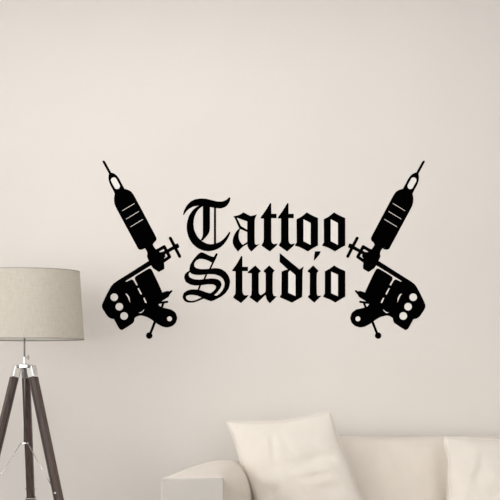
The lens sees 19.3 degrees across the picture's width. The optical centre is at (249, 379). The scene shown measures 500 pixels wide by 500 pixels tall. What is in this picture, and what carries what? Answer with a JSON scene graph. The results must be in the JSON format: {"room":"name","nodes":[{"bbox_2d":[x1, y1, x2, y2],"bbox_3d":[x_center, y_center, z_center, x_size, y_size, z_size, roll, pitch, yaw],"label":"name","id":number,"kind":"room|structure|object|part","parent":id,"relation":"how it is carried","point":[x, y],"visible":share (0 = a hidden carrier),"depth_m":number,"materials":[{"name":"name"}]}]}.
{"room":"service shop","nodes":[
{"label":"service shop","id":0,"kind":"room"},
{"bbox_2d":[0,0,499,499],"bbox_3d":[0.200,-0.355,5.660,5.800,2.950,0.120,0,0,0],"label":"wall","id":1,"kind":"structure","parent":0,"point":[320,108],"depth_m":5.60,"materials":[{"name":"paint"}]},
{"bbox_2d":[102,161,180,338],"bbox_3d":[-0.413,-0.496,5.600,0.302,0.679,0.001,0,0,0],"label":"decal","id":2,"kind":"object","parent":1,"relation":"attached to","point":[124,301],"visible":1,"depth_m":5.60,"materials":[{"name":"black plastic"}]},
{"bbox_3d":[-0.420,-0.322,5.600,0.286,0.265,0.001,0,0,0],"label":"machine frame","id":3,"kind":"part","parent":2,"relation":"part of","materials":[{"name":"black plastic"}]},
{"bbox_3d":[-0.375,-0.195,5.600,0.041,0.076,0.001,0,0,0],"label":"lever","id":4,"kind":"part","parent":2,"relation":"part of","materials":[{"name":"black plastic"}]},
{"bbox_3d":[-0.319,-0.319,5.600,0.049,0.048,0.001,0,0,0],"label":"binding post","id":5,"kind":"part","parent":2,"relation":"part of","materials":[{"name":"black plastic"}]},
{"bbox_2d":[183,197,344,251],"bbox_3d":[0.054,-0.592,5.600,0.618,0.208,0.001,0,0,0],"label":"decal","id":6,"kind":"object","parent":1,"relation":"attached to","point":[307,224],"visible":1,"depth_m":5.60,"materials":[{"name":"black plastic"}]},
{"bbox_2d":[183,251,344,302],"bbox_3d":[0.053,-0.391,5.600,0.619,0.198,0.001,0,0,0],"label":"decal","id":7,"kind":"object","parent":1,"relation":"attached to","point":[291,283],"visible":1,"depth_m":5.60,"materials":[{"name":"black plastic"}]},
{"bbox_2d":[346,161,424,338],"bbox_3d":[0.517,-0.496,5.600,0.302,0.679,0.001,0,0,0],"label":"decal","id":8,"kind":"object","parent":1,"relation":"attached to","point":[402,301],"visible":1,"depth_m":5.60,"materials":[{"name":"black plastic"}]},
{"bbox_3d":[0.423,-0.319,5.600,0.049,0.048,0.001,0,0,0],"label":"binding post","id":9,"kind":"part","parent":8,"relation":"part of","materials":[{"name":"black plastic"}]},
{"bbox_3d":[0.438,-0.286,5.600,0.045,0.032,0.001,0,0,0],"label":"contact arm","id":10,"kind":"part","parent":8,"relation":"part of","materials":[{"name":"black plastic"}]},
{"bbox_3d":[0.480,-0.195,5.600,0.041,0.076,0.001,0,0,0],"label":"lever","id":11,"kind":"part","parent":8,"relation":"part of","materials":[{"name":"black plastic"}]},
{"bbox_3d":[0.525,-0.322,5.600,0.286,0.265,0.001,0,0,0],"label":"machine frame","id":12,"kind":"part","parent":8,"relation":"part of","materials":[{"name":"black plastic"}]},
{"bbox_3d":[0.200,1.070,2.100,5.800,0.100,7.000,0,0,0],"label":"floor","id":13,"kind":"structure","parent":0,"visible":0},
{"bbox_2d":[0,267,83,499],"bbox_3d":[-0.786,0.317,5.199,0.546,1.395,0.514,0,0,0],"label":"floor lamp","id":14,"kind":"object","parent":13,"relation":"on","point":[37,304],"visible":1,"depth_m":5.03,"materials":[{"name":"beige fabric"}]},
{"bbox_3d":[-0.871,0.213,5.103,0.135,0.448,0.027,0,0,-30],"label":"leg","id":15,"kind":"part","parent":14,"relation":"part of","materials":[{"name":"brown wood"}]},
{"bbox_3d":[-0.789,0.213,5.244,0.027,0.448,0.135,0,0,0],"label":"leg","id":16,"kind":"part","parent":14,"relation":"part of","materials":[{"name":"brown wood"}]},
{"bbox_3d":[-0.789,-0.261,5.150,0.415,0.236,0.415,0,0,0],"label":"lamp shade","id":17,"kind":"part","parent":14,"relation":"part of","materials":[{"name":"beige fabric"}]},
{"bbox_3d":[-0.706,0.213,5.107,0.135,0.448,0.027,0,0,27],"label":"leg","id":18,"kind":"part","parent":14,"relation":"part of","materials":[{"name":"brown wood"}]},
{"bbox_2d":[161,436,499,499],"bbox_3d":[0.710,0.613,5.101,1.988,0.815,0.918,0,0,0],"label":"sofa","id":19,"kind":"object","parent":13,"relation":"on","point":[383,467],"visible":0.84,"depth_m":5.30,"materials":[{"name":"beige fabric"}]},
{"bbox_3d":[-0.181,0.603,4.646,0.194,0.584,0.009,0,0,0],"label":"arm panel","id":20,"kind":"part","parent":19,"relation":"part of","materials":[{"name":"beige fabric"}]},
{"bbox_3d":[-0.130,0.599,5.059,0.240,0.623,0.849,0,0,7],"label":"arm","id":21,"kind":"part","parent":19,"relation":"part of","materials":[{"name":"beige fabric"}]},
{"bbox_2d":[226,411,362,499],"bbox_3d":[0.184,0.345,5.164,0.545,0.471,0.159,0,0,4],"label":"throw pillow","id":22,"kind":"object","parent":19,"relation":"on","point":[301,458],"visible":1,"depth_m":5.15,"materials":[{"name":"beige fabric"}]},
{"bbox_2d":[444,436,499,499],"bbox_3d":[0.878,0.388,5.166,0.410,0.380,0.158,0,0,0],"label":"throw pillow","id":23,"kind":"object","parent":19,"relation":"on","point":[473,463],"visible":1,"depth_m":5.16,"materials":[{"name":"beige fabric"}]}
]}

